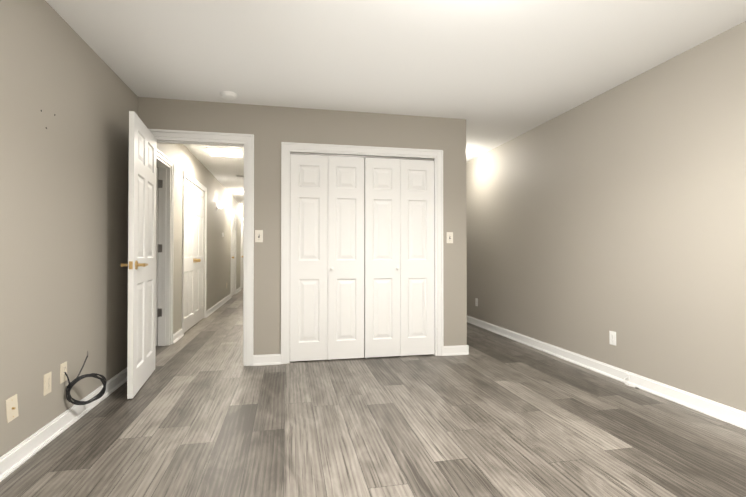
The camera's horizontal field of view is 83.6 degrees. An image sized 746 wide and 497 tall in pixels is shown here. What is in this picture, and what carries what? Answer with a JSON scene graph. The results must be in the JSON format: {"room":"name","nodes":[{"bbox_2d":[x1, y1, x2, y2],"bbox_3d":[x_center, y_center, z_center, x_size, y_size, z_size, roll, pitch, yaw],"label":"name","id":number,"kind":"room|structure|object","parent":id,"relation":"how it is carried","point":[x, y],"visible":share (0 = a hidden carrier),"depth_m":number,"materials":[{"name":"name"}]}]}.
{"room":"empty bedroom","nodes":[
{"label":"empty bedroom","id":0,"kind":"room"},
{"bbox_2d":[0,0,242,456],"bbox_3d":[-2.599,-0.110,5.819,0.140,2.440,15.840,0,-1,-12],"label":"wall","id":1,"kind":"structure","parent":0,"point":[64,182],"depth_m":2.50,"materials":[{"name":"beige paint"}]},
{"bbox_2d":[5,394,18,422],"bbox_3d":[-1.748,0.775,2.022,0.024,0.122,0.083,0,-1,-12],"label":"outlet","id":2,"kind":"object","parent":1,"relation":"attached to","point":[12,413],"visible":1,"depth_m":2.02,"materials":[{"name":"beige plastic"}]},
{"bbox_2d":[44,372,51,395],"bbox_3d":[-1.812,0.753,2.326,0.008,0.114,0.070,0,-1,-12],"label":"outlet","id":3,"kind":"object","parent":1,"relation":"attached to","point":[47,382],"visible":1,"depth_m":2.32,"materials":[{"name":"beige plastic"}]},
{"bbox_2d":[60,361,66,383],"bbox_3d":[-1.846,0.740,2.493,0.008,0.114,0.070,0,-1,-12],"label":"outlet","id":4,"kind":"object","parent":1,"relation":"attached to","point":[63,370],"visible":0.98,"depth_m":2.48,"materials":[{"name":"beige plastic"}]},
{"bbox_2d":[65,351,106,404],"bbox_3d":[-1.774,0.804,2.583,0.171,0.317,0.156,0,-1,-12],"label":"cord","id":5,"kind":"object","parent":1,"relation":"attached to","point":[103,380],"visible":1,"depth_m":2.57,"materials":[{"name":"black plastic"}]},
{"bbox_2d":[156,168,162,345],"bbox_3d":[-2.759,0.088,4.621,0.772,1.998,0.175,0,-1,-12],"label":"hall door","id":6,"kind":"structure","parent":1,"relation":"in","point":[159,183],"depth_m":4.69,"materials":[{"name":"white wood"}]},
{"bbox_2d":[157,157,170,345],"bbox_3d":[-2.292,0.076,4.364,0.124,2.038,0.782,0,-1,-12],"label":"door frame","id":7,"kind":"structure","parent":1,"relation":"attached to","point":[164,216],"depth_m":4.72,"materials":[{"name":"white wood"}]},
{"bbox_2d":[184,178,203,332],"bbox_3d":[-2.561,0.095,6.039,0.105,2.016,1.372,0,-1,-12],"label":"door","id":8,"kind":"structure","parent":1,"relation":"in","point":[194,259],"depth_m":5.96,"materials":[{"name":"wood"}]},
{"bbox_2d":[157,149,242,344],"bbox_3d":[-3.065,0.088,8.493,0.022,2.105,9.310,0,-1,-12],"label":"trim","id":9,"kind":"structure","parent":1,"relation":"attached to","point":[165,158],"depth_m":5.29,"materials":[{"name":"white wood"}]},
{"bbox_2d":[206,294,231,317],"bbox_3d":[-3.018,1.090,8.273,0.029,0.097,3.062,0,-1,-12],"label":"baseboard","id":10,"kind":"structure","parent":1,"relation":"attached to","point":[219,304],"depth_m":7.88,"materials":[{"name":"white wood"}]},
{"bbox_2d":[216,201,223,210],"bbox_3d":[-2.866,-0.799,7.813,0.130,0.180,0.110,0,-1,-12],"label":"sconce","id":11,"kind":"object","parent":1,"relation":"attached to","point":[220,205],"visible":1,"depth_m":7.78,"materials":[{"name":"silver metal"}]},
{"bbox_2d":[231,213,234,295],"bbox_3d":[-3.419,0.139,10.242,0.105,2.016,0.792,0,-1,-12],"label":"hall door","id":12,"kind":"structure","parent":1,"relation":"in","point":[233,259],"depth_m":10.36,"materials":[{"name":"white wood"}]},
{"bbox_2d":[241,219,242,288],"bbox_3d":[-3.869,0.163,12.446,0.105,2.016,1.092,0,-1,-12],"label":"hall door","id":13,"kind":"structure","parent":1,"relation":"in","point":[241,253],"depth_m":12.21,"materials":[{"name":"white wood"}]},
{"bbox_2d":[0,315,745,481],"bbox_3d":[0.170,1.029,2.595,4.004,0.097,8.202,0,-1,-12],"label":"baseboard","id":14,"kind":"structure","parent":1,"relation":"attached to","point":[18,456],"depth_m":2.96,"materials":[{"name":"white wood"}]},
{"bbox_2d":[157,167,158,334],"bbox_3d":[-3.293,-0.115,5.320,1.460,2.440,0.100,0,-1,-12],"label":"wall","id":15,"kind":"structure","parent":0,"point":[157,317],"depth_m":5.36,"materials":[{"name":"paint"}]},
{"bbox_2d":[138,97,466,354],"bbox_3d":[-0.575,-0.128,4.079,3.130,2.440,0.120,0,-1,-12],"label":"wall","id":16,"kind":"structure","parent":0,"point":[271,128],"depth_m":3.98,"materials":[{"name":"beige paint"}]},
{"bbox_2d":[121,111,156,398],"bbox_3d":[-1.819,0.046,3.363,0.165,2.055,0.797,0,-1,-12],"label":"bedroom door","id":17,"kind":"structure","parent":16,"relation":"in","point":[141,351],"depth_m":3.22,"materials":[{"name":"white wood"}]},
{"bbox_2d":[149,129,253,365],"bbox_3d":[-1.603,0.012,3.867,0.970,2.160,0.158,0,-1,-12],"label":"door frame","id":18,"kind":"structure","parent":16,"relation":"attached to","point":[249,138],"depth_m":3.88,"materials":[{"name":"white wood"}]},
{"bbox_2d":[255,230,262,241],"bbox_3d":[-1.068,-0.115,3.908,0.070,0.114,0.017,0,-1,-12],"label":"light switch","id":19,"kind":"object","parent":16,"relation":"attached to","point":[258,235],"visible":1,"depth_m":3.91,"materials":[{"name":"white plastic"}]},
{"bbox_2d":[290,154,433,362],"bbox_3d":[-0.081,0.092,4.136,1.450,2.000,0.065,0,-1,-12],"label":"bifold closet doors","id":20,"kind":"structure","parent":16,"relation":"in","point":[326,257],"depth_m":4.13,"materials":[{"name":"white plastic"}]},
{"bbox_2d":[290,152,433,160],"bbox_3d":[-0.086,-0.916,4.171,1.456,0.018,0.030,0,-1,-12],"label":"trim","id":21,"kind":"structure","parent":16,"relation":"attached to","point":[320,154],"depth_m":4.15,"materials":[{"name":"silver metal"}]},
{"bbox_2d":[281,142,443,363],"bbox_3d":[-0.089,0.074,4.175,1.492,2.038,0.122,0,-1,-12],"label":"door frame","id":22,"kind":"structure","parent":16,"relation":"attached to","point":[435,224],"depth_m":4.20,"materials":[{"name":"white wood"}]},
{"bbox_2d":[447,232,452,242],"bbox_3d":[0.791,-0.111,4.287,0.070,0.114,0.017,0,-1,-12],"label":"light switch","id":23,"kind":"object","parent":16,"relation":"attached to","point":[449,237],"visible":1,"depth_m":4.29,"materials":[{"name":"white plastic"}]},
{"bbox_2d":[0,288,745,496],"bbox_3d":[-1.315,1.163,6.118,6.100,0.100,16.100,0,-1,-12],"label":"floor","id":24,"kind":"structure","parent":0,"point":[204,411],"depth_m":2.42,"materials":[{"name":"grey laminate"}]},
{"bbox_2d":[624,374,638,388],"bbox_3d":[2.028,1.045,3.280,0.059,0.076,0.158,0,-1,-12],"label":"stub","id":25,"kind":"object","parent":24,"relation":"on","point":[627,377],"visible":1,"depth_m":3.33,"materials":[{"name":"white plastic"}]},
{"bbox_2d":[45,0,745,205],"bbox_3d":[-1.315,-1.377,6.145,6.100,0.100,16.100,0,-1,-12],"label":"ceiling","id":26,"kind":"structure","parent":0,"point":[495,73],"depth_m":2.87,"materials":[{"name":"paint"}]},
{"bbox_2d":[206,147,242,156],"bbox_3d":[-2.005,-1.304,5.672,0.440,0.055,0.290,0,-1,-12],"label":"light","id":27,"kind":"object","parent":26,"relation":"attached to","point":[226,152],"visible":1,"depth_m":5.57,"materials":[{"name":"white glass"}]},
{"bbox_2d":[220,91,236,99],"bbox_3d":[-1.266,-1.333,3.654,0.140,0.040,0.140,0,-1,-12],"label":"smoke detector","id":28,"kind":"object","parent":26,"relation":"attached to","point":[228,95],"visible":1,"depth_m":3.62,"materials":[{"name":"white plastic"}]},
{"bbox_2d":[466,21,745,411],"bbox_3d":[2.188,-0.140,3.020,0.120,2.440,8.440,0,-1,-12],"label":"wall","id":29,"kind":"structure","parent":0,"point":[620,210],"depth_m":3.29,"materials":[{"name":"beige paint"}]},
{"bbox_2d":[609,331,615,345],"bbox_3d":[2.019,0.756,3.517,0.008,0.114,0.070,0,-1,-12],"label":"outlet","id":30,"kind":"object","parent":29,"relation":"attached to","point":[612,337],"visible":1,"depth_m":3.51,"materials":[{"name":"white plastic"}]}
]}

